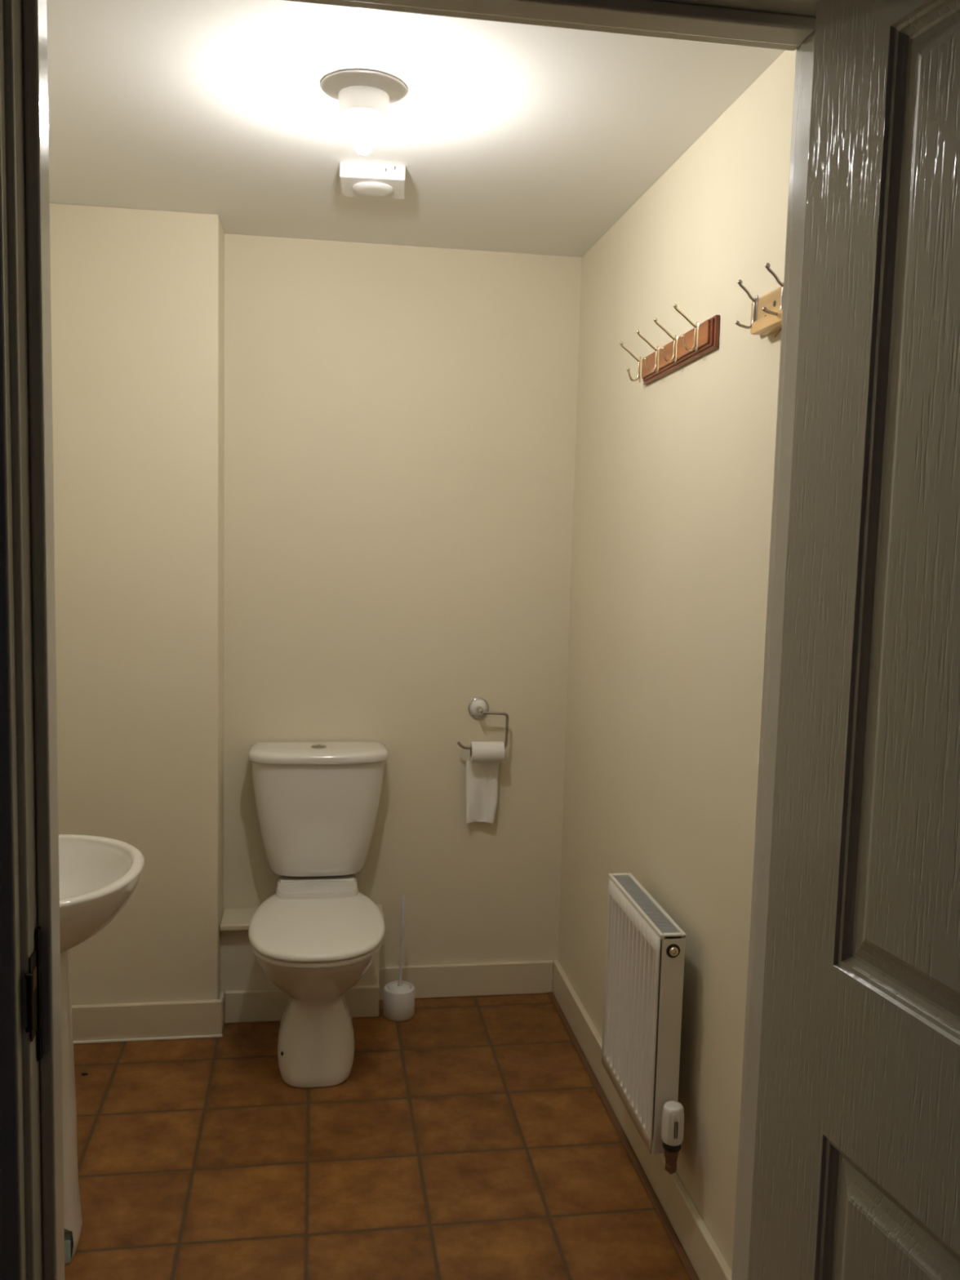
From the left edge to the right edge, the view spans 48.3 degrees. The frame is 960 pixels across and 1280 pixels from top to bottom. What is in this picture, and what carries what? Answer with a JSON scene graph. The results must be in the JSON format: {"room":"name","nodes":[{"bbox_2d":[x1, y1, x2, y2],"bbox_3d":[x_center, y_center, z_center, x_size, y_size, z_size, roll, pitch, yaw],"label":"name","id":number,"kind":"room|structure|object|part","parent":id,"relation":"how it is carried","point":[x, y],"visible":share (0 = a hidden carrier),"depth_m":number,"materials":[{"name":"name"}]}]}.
{"room":"toilet room","nodes":[
{"label":"toilet room","id":0,"kind":"room"},
{"bbox_2d":[49,203,224,1004],"bbox_3d":[-1.035,-0.019,3.233,0.502,2.400,0.303,1,6,-9],"label":"wall","id":1,"kind":"structure","parent":0,"point":[137,295],"depth_m":3.07,"materials":[{"name":"beige paint"}]},
{"bbox_2d":[73,1034,222,1044],"bbox_3d":[-1.022,1.191,3.188,0.498,0.010,0.010,1,6,-9],"label":"trim","id":2,"kind":"structure","parent":1,"relation":"attached to","point":[215,1035],"depth_m":3.19,"materials":[{"name":"beige"}]},
{"bbox_2d":[71,985,379,1040],"bbox_3d":[-0.795,1.135,3.269,0.976,0.110,0.099,1,6,-9],"label":"baseboard","id":3,"kind":"structure","parent":1,"relation":"attached to","point":[193,1017],"depth_m":3.21,"materials":[{"name":"beige"}]},
{"bbox_2d":[220,930,379,992],"bbox_3d":[-0.570,1.032,3.405,0.490,0.300,0.122,1,6,-9],"label":"wall","id":4,"kind":"structure","parent":0,"point":[241,969],"depth_m":3.31,"materials":[{"name":"beige paint"}]},
{"bbox_2d":[219,904,384,931],"bbox_3d":[-0.557,0.874,3.375,0.501,0.020,0.152,1,6,-9],"label":"trim","id":5,"kind":"structure","parent":4,"relation":"on","point":[238,918],"depth_m":3.32,"materials":[{"name":"beige"}]},
{"bbox_2d":[64,993,696,1279],"bbox_3d":[0.149,1.399,1.683,2.600,0.050,4.000,1,6,-9],"label":"floor","id":6,"kind":"structure","parent":0,"point":[464,1138],"depth_m":2.61,"materials":[{"name":"tile"}]},
{"bbox_2d":[64,1232,72,1263],"bbox_3d":[-0.877,1.267,2.227,0.054,0.052,0.030,1,6,-9],"label":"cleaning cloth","id":7,"kind":"object","parent":6,"relation":"on","point":[68,1236],"visible":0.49,"depth_m":2.22,"materials":[{"name":"white fabric"}]},
{"bbox_2d":[58,834,144,1260],"bbox_3d":[-0.927,0.876,2.232,0.437,0.826,0.500,1,6,-9],"label":"basin","id":8,"kind":"object","parent":6,"relation":"on","point":[98,876],"visible":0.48,"depth_m":2.21,"materials":[{"name":"white ceramic"}]},
{"bbox_3d":[-0.919,0.550,2.199,0.437,0.171,0.500,1,6,-9],"label":"bowl","id":9,"kind":"part","parent":8,"relation":"part of","materials":[{"name":"white ceramic"}]},
{"bbox_2d":[248,742,387,1088],"bbox_3d":[-0.473,0.780,3.113,0.423,0.863,0.649,1,6,-9],"label":"toilet","id":10,"kind":"object","parent":6,"relation":"on","point":[315,938],"visible":1,"depth_m":3.21,"materials":[{"name":"white ceramic"}]},
{"bbox_3d":[-0.465,0.826,3.059,0.377,0.016,0.525,1,6,-9],"label":"seat","id":11,"kind":"part","parent":10,"relation":"part of","materials":[{"name":"white plastic"}]},
{"bbox_3d":[-0.464,0.806,3.057,0.382,0.026,0.531,1,6,-9],"label":"lid","id":12,"kind":"part","parent":10,"relation":"part of","materials":[{"name":"white plastic"}]},
{"bbox_2d":[275,874,358,899],"bbox_3d":[-0.504,0.807,3.316,0.248,0.117,0.200,1,6,-9],"label":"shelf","id":13,"kind":"object","parent":10,"relation":"attached to","point":[340,886],"depth_m":3.26,"materials":[{"name":"white ceramic"}]},
{"bbox_3d":[-0.497,0.349,3.301,0.423,0.034,0.184,1,6,-9],"label":"cistern lid","id":14,"kind":"part","parent":10,"relation":"part of","materials":[{"name":"white ceramic"}]},
{"bbox_2d":[382,895,414,1021],"bbox_3d":[-0.253,0.998,3.382,0.100,0.388,0.100,1,6,-9],"label":"toilet brush","id":15,"kind":"object","parent":6,"relation":"on","point":[398,1002],"visible":1,"depth_m":3.36,"materials":[{"name":"white plastic"}]},
{"bbox_3d":[-0.248,0.953,3.378,0.021,0.298,0.013,1,6,-9],"label":"handle","id":16,"kind":"part","parent":15,"relation":"part of","materials":[{"name":"white plastic"}]},
{"bbox_2d":[223,233,582,966],"bbox_3d":[-0.210,-0.021,3.463,1.198,2.400,0.100,1,6,-9],"label":"wall","id":17,"kind":"structure","parent":0,"point":[400,421],"depth_m":3.38,"materials":[{"name":"beige paint"}]},
{"bbox_2d":[378,960,553,999],"bbox_3d":[-0.046,1.126,3.548,0.588,0.110,0.018,1,6,-9],"label":"baseboard","id":18,"kind":"structure","parent":17,"relation":"attached to","point":[519,977],"depth_m":3.54,"materials":[{"name":"beige"}]},
{"bbox_2d":[457,697,508,749],"bbox_3d":[0.008,0.269,3.439,0.166,0.160,0.072,1,6,-9],"label":"toilet roll holder","id":19,"kind":"object","parent":17,"relation":"attached to","point":[478,707],"visible":1,"depth_m":3.45,"materials":[{"name":"silver metal"}]},
{"bbox_3d":[0.001,0.224,3.425,0.021,0.021,0.056,1,6,-9],"label":"post","id":20,"kind":"part","parent":19,"relation":"part of","materials":[{"name":"silver metal"}]},
{"bbox_2d":[466,741,504,824],"bbox_3d":[0.016,0.463,3.445,0.116,0.275,0.066,1,6,-9],"label":"toilet roll","id":21,"kind":"object","parent":19,"relation":"on","point":[484,757],"visible":1,"depth_m":3.47,"materials":[{"name":"white paper"}]},
{"bbox_2d":[46,0,785,257],"bbox_3d":[-0.291,-1.131,2.083,1.800,0.080,2.560,1,6,-9],"label":"ceiling","id":22,"kind":"structure","parent":0,"point":[508,137],"depth_m":2.27,"materials":[{"name":"white paint"}]},
{"bbox_2d":[320,69,407,154],"bbox_3d":[-0.231,-1.029,2.122,0.170,0.126,0.170,1,6,-9],"label":"ceiling light","id":23,"kind":"object","parent":22,"relation":"attached to","point":[364,96],"visible":1,"depth_m":2.08,"materials":[{"name":"white plastic"}]},
{"bbox_3d":[-0.232,-0.987,2.126,0.039,0.042,0.039,1,6,-9],"label":"light bulb","id":24,"kind":"part","parent":23,"relation":"part of","materials":[{"name":"white glass"}]},
{"bbox_2d":[339,162,405,199],"bbox_3d":[-0.263,-1.123,2.632,0.156,0.042,0.153,1,6,-5],"label":"smoke detector","id":25,"kind":"object","parent":22,"relation":"attached to","point":[357,180],"visible":1,"depth_m":2.57,"materials":[{"name":"white plastic"}]},
{"bbox_2d":[558,49,795,1271],"bbox_3d":[0.517,0.111,2.337,0.100,2.400,2.360,1,6,-9],"label":"wall","id":26,"kind":"structure","parent":0,"point":[673,481],"depth_m":2.38,"materials":[{"name":"beige paint"}]},
{"bbox_2d":[547,991,699,1279],"bbox_3d":[0.412,1.302,2.436,0.018,0.006,2.341,1,6,-9],"label":"trim","id":27,"kind":"structure","parent":26,"relation":"attached to","point":[672,1234],"depth_m":2.66,"materials":[{"name":"brown plastic"}]},
{"bbox_2d":[552,960,732,1279],"bbox_3d":[0.430,1.250,2.443,0.018,0.110,2.360,1,6,-9],"label":"baseboard","id":28,"kind":"structure","parent":26,"relation":"attached to","point":[701,1249],"depth_m":2.50,"materials":[{"name":"beige wood"}]},
{"bbox_2d":[601,872,686,1173],"bbox_3d":[0.396,0.859,2.453,0.101,0.516,0.470,1,6,-9],"label":"radiator","id":29,"kind":"object","parent":26,"relation":"attached to","point":[645,947],"visible":1,"depth_m":2.36,"materials":[{"name":"white metal"}]},
{"bbox_3d":[0.347,0.845,2.474,0.010,0.480,0.402,1,6,-9],"label":"panel","id":30,"kind":"part","parent":29,"relation":"part of","materials":[{"name":"white metal"}]},
{"bbox_2d":[614,876,679,933],"bbox_3d":[0.376,0.605,2.454,0.041,0.006,0.382,1,6,-9],"label":"grille","id":31,"kind":"object","parent":29,"relation":"attached to","point":[642,904],"depth_m":2.43,"materials":[{"name":"grey metal"}]},
{"bbox_3d":[0.402,0.863,2.278,0.050,0.483,0.003,1,6,-9],"label":"panel","id":32,"kind":"part","parent":29,"relation":"part of","materials":[{"name":"white metal"}]},
{"bbox_2d":[619,303,719,385],"bbox_3d":[0.420,-0.673,2.441,0.075,0.103,0.492,1,4,-9],"label":"coat rack","id":33,"kind":"object","parent":26,"relation":"attached to","point":[703,339],"visible":1,"depth_m":2.40,"materials":[{"name":"brown wood"}]},
{"bbox_3d":[0.400,-0.676,2.679,0.003,0.062,0.015,1,4,-9],"label":"hook plate","id":34,"kind":"part","parent":33,"relation":"part of","materials":[{"name":"gold metal"}]},
{"bbox_3d":[0.421,-0.666,2.541,0.003,0.062,0.015,1,4,-9],"label":"hook plate","id":35,"kind":"part","parent":33,"relation":"part of","materials":[{"name":"gold metal"}]},
{"bbox_3d":[0.441,-0.656,2.413,0.003,0.062,0.015,1,4,-9],"label":"hook plate","id":36,"kind":"part","parent":33,"relation":"part of","materials":[{"name":"gold metal"}]},
{"bbox_3d":[0.461,-0.645,2.280,0.003,0.062,0.015,1,4,-9],"label":"hook plate","id":37,"kind":"part","parent":33,"relation":"part of","materials":[{"name":"gold metal"}]},
{"bbox_2d":[734,262,783,335],"bbox_3d":[0.534,-0.589,1.748,0.060,0.100,0.514,1,6,-9],"label":"coat rack","id":38,"kind":"object","parent":26,"relation":"attached to","point":[766,310],"visible":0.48,"depth_m":1.92,"materials":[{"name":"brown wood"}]},
{"bbox_3d":[0.508,-0.603,1.973,0.003,0.062,0.015,1,6,-9],"label":"hook plate","id":39,"kind":"part","parent":38,"relation":"part of","materials":[{"name":"silver metal"}]},
{"bbox_3d":[-0.138,0.229,0.998,1.800,2.400,0.100,1,6,-9],"label":"wall","id":40,"kind":"structure","parent":0,"visible":0},
{"bbox_2d":[0,0,26,1279],"bbox_3d":[-0.046,0.397,0.971,0.843,2.076,0.016,1,6,-9],"label":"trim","id":41,"kind":"structure","parent":40,"relation":"attached to","point":[12,1216],"depth_m":0.89,"materials":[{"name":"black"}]},
{"bbox_2d":[2,0,819,1279],"bbox_3d":[-0.055,0.417,1.027,0.741,2.025,0.106,1,6,-9],"label":"door frame","id":42,"kind":"structure","parent":40,"relation":"attached to","point":[779,24],"depth_m":0.94,"materials":[{"name":"beige wood"}]},
{"bbox_3d":[-0.388,0.312,0.928,0.007,0.120,0.033,1,6,-9],"label":"strike plate","id":43,"kind":"part","parent":42,"relation":"part of","materials":[{"name":"brown metal"}]},
{"bbox_2d":[747,0,959,1279],"bbox_3d":[0.385,0.474,0.701,0.150,1.984,0.686,0,6,-18],"label":"door","id":44,"kind":"structure","parent":40,"relation":"in","point":[856,1166],"depth_m":0.86,"materials":[{"name":"beige paint"}]}
]}

